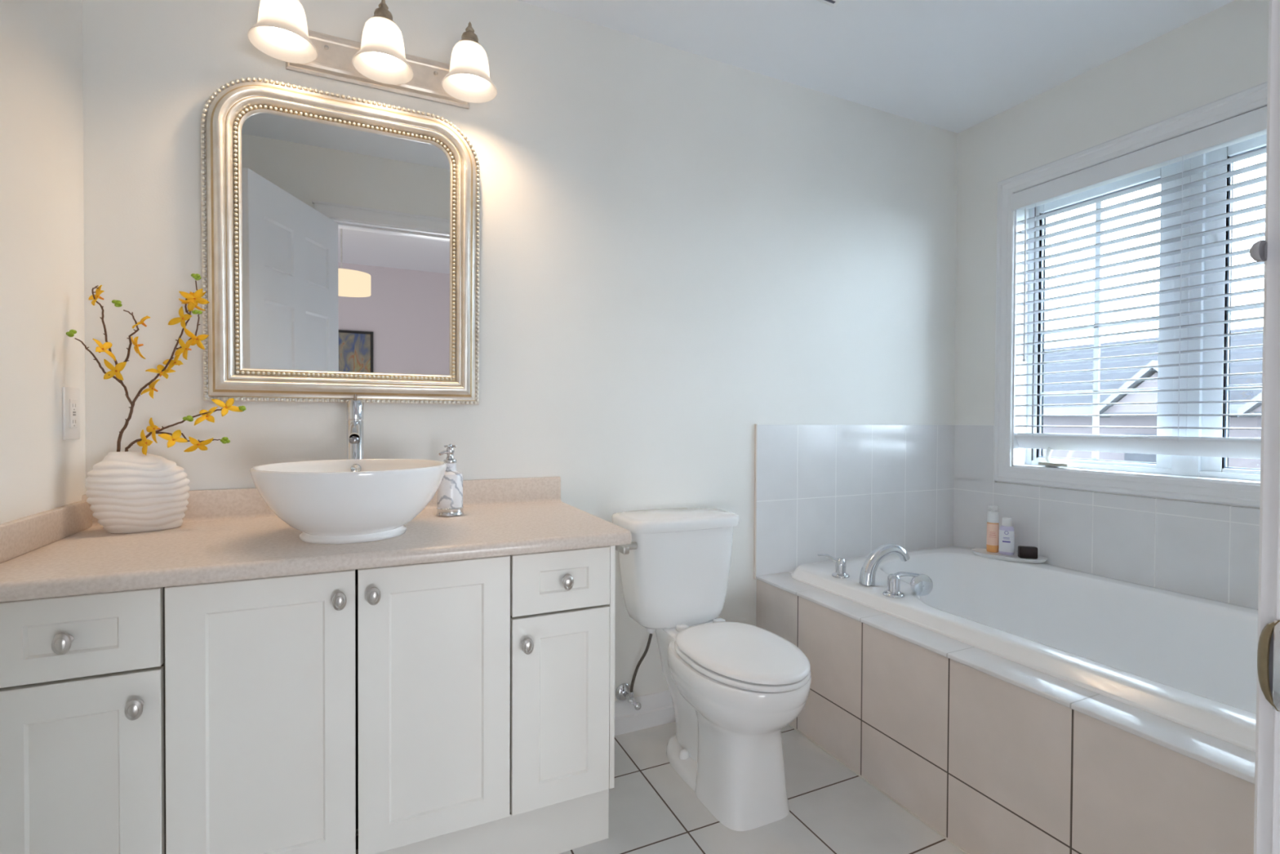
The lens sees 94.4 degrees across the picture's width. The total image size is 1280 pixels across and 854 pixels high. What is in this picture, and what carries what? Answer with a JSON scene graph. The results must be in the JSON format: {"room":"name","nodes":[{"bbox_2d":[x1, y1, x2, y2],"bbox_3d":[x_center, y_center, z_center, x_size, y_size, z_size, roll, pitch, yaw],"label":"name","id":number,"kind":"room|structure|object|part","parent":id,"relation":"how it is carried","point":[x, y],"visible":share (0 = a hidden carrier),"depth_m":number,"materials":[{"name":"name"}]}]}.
{"room":"bathroom","nodes":[
{"label":"bathroom","id":0,"kind":"room"},
{"bbox_2d":[0,0,85,524],"bbox_3d":[-1.046,-0.133,0.614,0.120,2.440,1.820,0,1,-25],"label":"wall","id":1,"kind":"structure","parent":0,"point":[42,208],"depth_m":1.26,"materials":[{"name":"beige paint"}]},
{"bbox_2d":[62,386,79,439],"bbox_3d":[-1.335,-0.032,1.393,0.008,0.122,0.080,0,1,-25],"label":"wall outlet","id":2,"kind":"object","parent":1,"relation":"attached to","point":[70,396],"visible":1,"depth_m":1.38,"materials":[{"name":"white plastic"}]},
{"bbox_2d":[69,399,77,427],"bbox_3d":[-1.333,-0.032,1.394,0.004,0.068,0.034,0,1,-25],"label":"socket","id":3,"kind":"object","parent":2,"relation":"attached to","point":[73,402],"depth_m":1.39,"materials":[{"name":"white plastic"}]},
{"bbox_2d":[82,0,957,701],"bbox_3d":[0.045,-0.148,2.186,3.419,2.440,0.120,0,1,-25],"label":"wall","id":4,"kind":"structure","parent":0,"point":[682,253],"depth_m":2.03,"materials":[{"name":"beige paint"}]},
{"bbox_2d":[200,77,479,404],"bbox_3d":[-0.812,-0.500,1.675,0.707,0.863,0.056,0,1,-25],"label":"wall mirror","id":5,"kind":"object","parent":4,"relation":"attached to","point":[340,233],"visible":0.99,"depth_m":1.67,"materials":[{"name":"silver metal"}]},
{"bbox_2d":[241,112,449,375],"bbox_3d":[-0.819,-0.500,1.690,0.533,0.689,0.003,0,2,-25],"label":"mirror glass","id":6,"kind":"object","parent":5,"relation":"attached to","point":[345,224],"depth_m":1.68,"materials":[{"name":"silver mirror"}]},
{"bbox_2d":[247,0,497,109],"bbox_3d":[-0.711,-1.063,1.632,0.613,0.190,0.226,0,1,-25],"label":"vanity light bar","id":7,"kind":"object","parent":4,"relation":"attached to","point":[380,61],"visible":1,"depth_m":1.65,"materials":[{"name":"white glass"}]},
{"bbox_3d":[-0.904,-1.025,1.502,0.153,0.118,0.153,0,1,-25],"label":"lamp shade","id":8,"kind":"part","parent":7,"relation":"part of","materials":[{"name":"white glass"}]},
{"bbox_3d":[-0.904,-1.027,1.502,0.057,0.082,0.057,0,1,-25],"label":"bulb","id":9,"kind":"part","parent":7,"relation":"part of","materials":[{"name":"white glass"}]},
{"bbox_3d":[-0.693,-1.026,1.600,0.153,0.118,0.153,0,1,-25],"label":"lamp shade","id":10,"kind":"part","parent":7,"relation":"part of","materials":[{"name":"white glass"}]},
{"bbox_3d":[-0.693,-1.027,1.600,0.057,0.082,0.057,0,1,-25],"label":"bulb","id":11,"kind":"part","parent":7,"relation":"part of","materials":[{"name":"white glass"}]},
{"bbox_3d":[-0.487,-1.026,1.695,0.153,0.118,0.153,0,1,-25],"label":"lamp shade","id":12,"kind":"part","parent":7,"relation":"part of","materials":[{"name":"white glass"}]},
{"bbox_3d":[-0.487,-1.028,1.695,0.057,0.082,0.057,0,1,-25],"label":"bulb","id":13,"kind":"part","parent":7,"relation":"part of","materials":[{"name":"white glass"}]},
{"bbox_2d":[615,633,652,710],"bbox_3d":[-0.021,0.833,2.033,0.062,0.276,0.140,0,1,-34],"label":"water supply valve","id":14,"kind":"object","parent":4,"relation":"attached to","point":[624,691],"visible":1,"depth_m":2.03,"materials":[{"name":"silver metal"}]},
{"bbox_2d":[614,689,675,735],"bbox_3d":[0.088,1.016,2.149,0.812,0.112,0.016,0,1,-25],"label":"baseboard","id":15,"kind":"structure","parent":4,"relation":"attached to","point":[656,708],"depth_m":2.11,"materials":[{"name":"white paint"}]},
{"bbox_2d":[753,424,954,578],"bbox_3d":[0.962,0.290,2.545,1.134,0.603,0.010,0,1,-25],"label":"wall tile","id":16,"kind":"structure","parent":4,"relation":"attached to","point":[846,491],"depth_m":2.50,"materials":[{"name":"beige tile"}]},
{"bbox_2d":[558,720,965,853],"bbox_3d":[0.355,1.156,-0.349,5.850,0.100,5.020,0,1,-25],"label":"floor","id":17,"kind":"structure","parent":0,"point":[652,809],"depth_m":1.65,"materials":[{"name":"tile"}]},
{"bbox_2d":[0,586,165,853],"bbox_3d":[-1.125,0.682,1.276,0.286,0.792,0.572,0,1,-25],"label":"vanity cabinet","id":18,"kind":"object","parent":17,"relation":"on","point":[82,720],"visible":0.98,"depth_m":1.06,"materials":[{"name":"white wood"}]},
{"bbox_3d":[-1.001,0.374,1.029,0.026,0.038,0.029,0,1,-25],"label":"knob","id":19,"kind":"part","parent":18,"relation":"part of","materials":[{"name":"silver metal"}]},
{"bbox_3d":[-1.019,0.371,1.047,0.279,0.146,0.019,0,1,-25],"label":"drawer","id":20,"kind":"part","parent":18,"relation":"part of","materials":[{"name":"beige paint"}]},
{"bbox_3d":[-1.020,0.678,1.051,0.279,0.456,0.019,0,1,-25],"label":"door","id":21,"kind":"part","parent":18,"relation":"part of","materials":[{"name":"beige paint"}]},
{"bbox_3d":[-0.913,0.507,1.072,0.026,0.038,0.029,0,1,-25],"label":"knob","id":22,"kind":"part","parent":18,"relation":"part of","materials":[{"name":"silver metal"}]},
{"bbox_2d":[164,555,510,853],"bbox_3d":[-0.701,0.681,1.471,0.648,0.792,0.572,0,1,-25],"label":"vanity cabinet","id":23,"kind":"object","parent":17,"relation":"on","point":[366,710],"visible":0.98,"depth_m":1.23,"materials":[{"name":"white wood"}]},
{"bbox_3d":[-0.743,0.602,1.178,0.319,0.607,0.019,0,1,-25],"label":"door","id":24,"kind":"part","parent":23,"relation":"part of","materials":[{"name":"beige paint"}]},
{"bbox_2d":[0,476,631,601],"bbox_3d":[-0.697,0.226,1.452,1.215,0.113,0.598,0,1,-25],"label":"countertop","id":25,"kind":"structure","parent":23,"relation":"on","point":[224,535],"depth_m":1.28,"materials":[{"name":"beige stone"}]},
{"bbox_2d":[84,450,190,533],"bbox_3d":[-1.194,0.152,1.415,0.195,0.190,0.119,0,1,-45],"label":"ribbed vase","id":26,"kind":"object","parent":25,"relation":"on","point":[130,491],"visible":0.99,"depth_m":1.38,"materials":[{"name":"white ceramic"}]},
{"bbox_2d":[66,273,209,451],"bbox_3d":[-1.178,-0.128,1.408,0.266,0.498,0.096,0,1,-25],"label":"branch","id":27,"kind":"object","parent":26,"relation":"in","point":[192,299],"visible":0.99,"depth_m":1.42,"materials":[{"name":"yellow plant"}]},
{"bbox_2d":[124,398,245,454],"bbox_3d":[-1.093,0.025,1.423,0.246,0.194,0.060,0,1,-19],"label":"branch","id":28,"kind":"object","parent":26,"relation":"in","point":[143,442],"visible":0.98,"depth_m":1.43,"materials":[{"name":"yellow plant"}]},
{"bbox_3d":[-1.105,0.037,1.427,0.227,0.169,0.026,0,1,-20],"label":"stem","id":29,"kind":"part","parent":28,"relation":"part of","materials":[{"name":"plant"}]},
{"bbox_2d":[249,458,447,543],"bbox_3d":[-0.666,0.169,1.384,0.410,0.162,0.410,0,1,-25],"label":"vessel basin","id":30,"kind":"object","parent":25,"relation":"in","point":[353,500],"visible":1,"depth_m":1.25,"materials":[{"name":"white ceramic"}]},
{"bbox_2d":[346,394,364,459],"bbox_3d":[-0.768,0.078,1.597,0.056,0.339,0.193,0,1,-25],"label":"faucet","id":31,"kind":"object","parent":25,"relation":"on","point":[355,407],"visible":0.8,"depth_m":1.61,"materials":[{"name":"silver metal"}]},
{"bbox_3d":[-0.753,0.009,1.564,0.025,0.052,0.113,0,1,-25],"label":"spout","id":32,"kind":"part","parent":31,"relation":"part of","materials":[{"name":"silver metal"}]},
{"bbox_3d":[-0.790,-0.057,1.644,0.043,0.071,0.086,0,1,-25],"label":"handle","id":33,"kind":"part","parent":31,"relation":"part of","materials":[{"name":"silver metal"}]},
{"bbox_2d":[435,444,463,516],"bbox_3d":[-0.534,0.147,1.668,0.075,0.200,0.075,0,1,-25],"label":"soap dispenser","id":34,"kind":"object","parent":25,"relation":"on","point":[450,491],"visible":0.95,"depth_m":1.64,"materials":[{"name":"white ceramic"}]},
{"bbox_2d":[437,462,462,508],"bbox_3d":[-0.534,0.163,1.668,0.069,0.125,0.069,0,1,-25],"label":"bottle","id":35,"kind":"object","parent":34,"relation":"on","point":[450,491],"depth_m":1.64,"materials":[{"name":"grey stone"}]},
{"bbox_3d":[-0.612,0.353,1.208,0.026,0.038,0.029,0,1,-25],"label":"knob","id":36,"kind":"part","parent":23,"relation":"part of","materials":[{"name":"silver metal"}]},
{"bbox_3d":[-0.555,0.350,1.235,0.026,0.038,0.029,0,1,-25],"label":"knob","id":37,"kind":"part","parent":23,"relation":"part of","materials":[{"name":"silver metal"}]},
{"bbox_3d":[-0.449,0.601,1.314,0.318,0.607,0.019,0,1,-25],"label":"door","id":38,"kind":"part","parent":23,"relation":"part of","materials":[{"name":"beige paint"}]},
{"bbox_2d":[504,545,615,853],"bbox_3d":[-0.283,0.681,1.664,0.272,0.792,0.572,0,1,-25],"label":"vanity cabinet","id":39,"kind":"object","parent":17,"relation":"on","point":[562,602],"visible":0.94,"depth_m":1.44,"materials":[{"name":"white wood"}]},
{"bbox_3d":[-0.261,0.505,1.373,0.026,0.038,0.029,0,1,-25],"label":"knob","id":40,"kind":"part","parent":39,"relation":"part of","materials":[{"name":"silver metal"}]},
{"bbox_3d":[-0.190,0.675,1.434,0.242,0.458,0.019,0,1,-25],"label":"door","id":41,"kind":"part","parent":39,"relation":"part of","materials":[{"name":"beige paint"}]},
{"bbox_3d":[-0.189,0.369,1.430,0.242,0.144,0.019,0,1,-25],"label":"drawer","id":42,"kind":"part","parent":39,"relation":"part of","materials":[{"name":"beige paint"}]},
{"bbox_3d":[-0.173,0.368,1.411,0.026,0.038,0.029,0,1,-25],"label":"knob","id":43,"kind":"part","parent":39,"relation":"part of","materials":[{"name":"silver metal"}]},
{"bbox_3d":[-0.182,0.595,1.729,0.014,0.620,0.537,0,1,-25],"label":"panel","id":44,"kind":"part","parent":39,"relation":"part of","materials":[{"name":"beige paint"}]},
{"bbox_2d":[611,506,811,831],"bbox_3d":[0.196,0.687,1.808,0.453,0.780,0.701,0,1,-25],"label":"toilet","id":45,"kind":"object","parent":17,"relation":"on","point":[734,687],"visible":0.97,"depth_m":1.72,"materials":[{"name":"white ceramic"}]},
{"bbox_3d":[-0.034,0.376,1.845,0.068,0.024,0.077,0,1,-25],"label":"flush lever","id":46,"kind":"part","parent":45,"relation":"part of","materials":[{"name":"silver metal"}]},
{"bbox_3d":[0.121,0.315,2.024,0.406,0.041,0.235,0,1,-25],"label":"tank lid","id":47,"kind":"part","parent":45,"relation":"part of","materials":[{"name":"white ceramic"}]},
{"bbox_3d":[0.119,0.495,2.028,0.382,0.318,0.208,0,1,-25],"label":"tank","id":48,"kind":"part","parent":45,"relation":"part of","materials":[{"name":"white ceramic"}]},
{"bbox_3d":[0.287,0.877,1.733,0.342,0.404,0.474,0,1,-25],"label":"bowl","id":49,"kind":"part","parent":45,"relation":"part of","materials":[{"name":"white ceramic"}]},
{"bbox_3d":[0.296,0.664,1.714,0.326,0.017,0.447,0,1,-25],"label":"seat","id":50,"kind":"part","parent":45,"relation":"part of","materials":[{"name":"white plastic"}]},
{"bbox_3d":[0.291,0.642,1.724,0.320,0.025,0.471,0,1,-25],"label":"seat lid","id":51,"kind":"part","parent":45,"relation":"part of","materials":[{"name":"white plastic"}]},
{"bbox_2d":[516,0,1234,133],"bbox_3d":[0.367,-1.384,-0.382,5.850,0.100,5.020,0,1,-25],"label":"ceiling","id":52,"kind":"structure","parent":0,"point":[954,66],"depth_m":2.08,"materials":[{"name":"white paint"}]},
{"bbox_2d":[815,0,841,7],"bbox_3d":[0.559,-1.353,1.730,0.280,0.015,0.280,0,1,-25],"label":"ceiling vent","id":53,"kind":"object","parent":52,"relation":"in","point":[833,3],"visible":1,"depth_m":1.88,"materials":[{"name":"white plastic"}]},
{"bbox_2d":[755,578,1254,853],"bbox_3d":[0.817,0.843,1.556,0.014,0.482,1.698,0,1,-25],"label":"tile surround","id":54,"kind":"structure","parent":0,"point":[993,765],"depth_m":1.45,"materials":[{"name":"beige tile"}]},
{"bbox_2d":[787,724,969,853],"bbox_3d":[0.811,1.081,1.548,0.006,0.004,1.682,0,1,-25],"label":"baseboard","id":55,"kind":"structure","parent":54,"relation":"attached to","point":[790,725],"depth_m":1.74,"materials":[{"name":"white tile"}]},
{"bbox_2d":[954,0,1269,508],"bbox_3d":[1.931,-0.137,1.989,0.160,2.440,1.820,0,1,-25],"label":"wall","id":56,"kind":"structure","parent":0,"point":[1222,52],"depth_m":2.33,"materials":[{"name":"beige paint"}]},
{"bbox_2d":[953,424,1259,608],"bbox_3d":[1.829,0.299,2.010,0.008,0.596,1.692,0,1,-25],"label":"wall tile","id":57,"kind":"structure","parent":56,"relation":"attached to","point":[1211,551],"depth_m":2.17,"materials":[{"name":"white tile"}]},
{"bbox_2d":[755,570,1255,783],"bbox_3d":[1.315,0.597,1.778,1.122,0.012,1.691,0,1,-25],"label":"tub deck","id":58,"kind":"object","parent":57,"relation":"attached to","point":[1239,762],"visible":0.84,"depth_m":1.35,"materials":[{"name":"white tile"}]},
{"bbox_2d":[791,546,1257,751],"bbox_3d":[1.352,0.718,1.824,1.012,0.489,1.598,0,1,-25],"label":"bathtub","id":59,"kind":"object","parent":58,"relation":"on","point":[1188,660],"depth_m":1.96,"materials":[{"name":"white plastic"}]},
{"bbox_3d":[0.694,0.482,2.172,0.084,0.032,0.022,0,1,12],"label":"lever","id":60,"kind":"part","parent":59,"relation":"part of","materials":[{"name":"silver metal"}]},
{"bbox_3d":[0.708,0.505,2.162,0.112,0.078,0.062,0,1,-5],"label":"tub faucet handle","id":61,"kind":"part","parent":59,"relation":"part of","materials":[{"name":"silver metal"}]},
{"bbox_3d":[0.733,0.511,2.164,0.062,0.066,0.062,0,1,-25],"label":"handle","id":62,"kind":"part","parent":59,"relation":"part of","materials":[{"name":"silver metal"}]},
{"bbox_2d":[858,543,909,586],"bbox_3d":[0.850,0.477,2.059,0.175,0.142,0.054,0,1,-2],"label":"tub spout","id":63,"kind":"object","parent":59,"relation":"on","point":[868,569],"visible":1,"depth_m":2.04,"materials":[{"name":"silver metal"}]},
{"bbox_2d":[882,571,933,597],"bbox_3d":[0.873,0.513,1.945,0.162,0.080,0.066,0,1,-16],"label":"handle","id":64,"kind":"object","parent":59,"relation":"on","point":[921,584],"visible":1,"depth_m":1.94,"materials":[{"name":"silver metal"}]},
{"bbox_3d":[0.869,0.487,1.938,0.095,0.026,0.024,0,1,-9],"label":"arm","id":65,"kind":"part","parent":64,"relation":"part of","materials":[{"name":"silver metal"}]},
{"bbox_2d":[971,548,1048,563],"bbox_3d":[1.522,0.534,2.449,0.270,0.020,0.136,1,1,40],"label":"oval tray","id":66,"kind":"object","parent":59,"relation":"on","point":[980,552],"visible":0.75,"depth_m":2.42,"materials":[{"name":"white ceramic"}]},
{"bbox_2d":[986,505,999,552],"bbox_3d":[1.494,0.431,2.509,0.047,0.193,0.045,0,1,-25],"label":"bottle","id":67,"kind":"object","parent":66,"relation":"on","point":[993,516],"visible":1,"depth_m":2.49,"materials":[{"name":"orange plastic"}]},
{"bbox_2d":[999,517,1014,555],"bbox_3d":[1.523,0.453,2.461,0.055,0.151,0.038,1,1,32],"label":"lotion bottle","id":68,"kind":"object","parent":66,"relation":"on","point":[1006,532],"visible":1,"depth_m":2.45,"materials":[{"name":"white plastic"}]},
{"bbox_2d":[1002,530,1010,542],"bbox_3d":[1.513,0.453,2.446,0.028,0.048,0.001,1,1,33],"label":"print","id":69,"kind":"object","parent":68,"relation":"attached to","point":[1006,531],"depth_m":2.45},
{"bbox_2d":[1017,545,1037,558],"bbox_3d":[1.566,0.506,2.394,0.066,0.047,0.028,0,1,13],"label":"soap bar","id":70,"kind":"object","parent":66,"relation":"on","point":[1024,552],"visible":1,"depth_m":2.38,"materials":[{"name":"black"}]},
{"bbox_2d":[993,81,1267,507],"bbox_3d":[1.891,-0.405,2.034,0.173,1.298,1.281,0,1,-25],"label":"window","id":71,"kind":"structure","parent":56,"relation":"in","point":[1187,477],"depth_m":2.12,"materials":[{"name":"white paint"}]},
{"bbox_3d":[1.690,0.151,2.408,0.048,0.014,0.115,0,1,-25],"label":"crank handle","id":72,"kind":"part","parent":71,"relation":"part of","materials":[{"name":"grey plastic"}]},
{"bbox_2d":[1041,201,1158,459],"bbox_3d":[1.812,-0.387,2.349,0.010,1.040,0.424,0,1,-25],"label":"grille","id":73,"kind":"object","parent":71,"relation":"attached to","point":[1095,411],"depth_m":2.35,"materials":[{"name":"white plastic"}]},
{"bbox_3d":[1.815,-0.397,2.334,0.049,1.114,0.505,0,1,-25],"label":"sash","id":74,"kind":"part","parent":71,"relation":"part of","materials":[{"name":"white plastic"}]},
{"bbox_2d":[1010,106,1266,458],"bbox_3d":[1.850,-0.441,2.016,0.077,1.078,1.158,0,1,-25],"label":"window blind","id":75,"kind":"object","parent":71,"relation":"attached to","point":[1253,124],"visible":1,"depth_m":2.11,"materials":[{"name":"white plastic"}]},
{"bbox_3d":[1.655,-0.439,2.463,0.054,0.970,0.002,0,1,-25],"label":"ladder cord","id":76,"kind":"part","parent":75,"relation":"part of","materials":[{"name":"white fabric"}]},
{"bbox_3d":[1.859,0.065,2.026,0.053,0.066,1.129,0,1,-25],"label":"rail","id":77,"kind":"part","parent":75,"relation":"part of","materials":[{"name":"white"}]},
{"bbox_3d":[1.859,-0.433,2.023,0.054,0.970,0.002,0,1,-25],"label":"ladder cord","id":78,"kind":"part","parent":75,"relation":"part of","materials":[{"name":"white fabric"}]},
{"bbox_3d":[1.938,-0.405,2.056,0.071,1.150,1.133,0,1,-25],"label":"frame","id":79,"kind":"part","parent":71,"relation":"part of","materials":[{"name":"white plastic"}]},
{"bbox_3d":[2.062,-0.389,1.798,0.049,1.114,0.532,0,1,-25],"label":"sash","id":80,"kind":"part","parent":71,"relation":"part of","materials":[{"name":"white plastic"}]},
{"bbox_2d":[1227,302,1263,390],"bbox_3d":[2.066,-0.379,1.800,0.010,1.040,0.422,0,1,-25],"label":"grille","id":81,"kind":"object","parent":71,"relation":"attached to","point":[1228,303],"depth_m":1.98,"materials":[{"name":"white plastic"}]},
{"bbox_3d":[0.097,-0.123,0.206,5.850,2.440,0.120,0,1,-25],"label":"wall","id":82,"kind":"structure","parent":0,"visible":0},
{"bbox_2d":[1249,0,1279,853],"bbox_3d":[0.151,0.019,0.233,0.978,2.157,0.172,0,1,-25],"label":"door","id":83,"kind":"structure","parent":82,"relation":"in","point":[1267,770],"depth_m":0.47,"materials":[{"name":"white paint"}]},
{"bbox_3d":[0.498,0.184,0.446,0.003,0.070,0.031,0,1,-25],"label":"strike plate","id":84,"kind":"part","parent":83,"relation":"part of","materials":[{"name":"silver metal"}]},
{"label":"outside","id":85,"kind":"structure","parent":0,"visible":0},
{"bbox_3d":[27.869,4.287,15.035,56.800,0.100,80.000,0,1,-25],"label":"ground","id":86,"kind":"structure","parent":85,"visible":0},
{"bbox_2d":[1043,326,1262,468],"bbox_3d":[14.222,1.041,10.888,8.950,6.370,17.600,0,1,-25],"label":"house","id":87,"kind":"structure","parent":86,"relation":"on","point":[1242,421],"depth_m":12.13,"materials":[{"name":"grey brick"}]},
{"bbox_3d":[10.736,-0.698,11.455,3.100,1.040,1.940,0,1,-25],"label":"gable trim","id":88,"kind":"part","parent":87,"relation":"part of","materials":[{"name":"grey wood"}]},
{"bbox_3d":[11.637,-0.683,9.503,3.100,1.070,1.940,0,1,-25],"label":"gable trim","id":89,"kind":"part","parent":87,"relation":"part of","materials":[{"name":"grey"}]}
]}

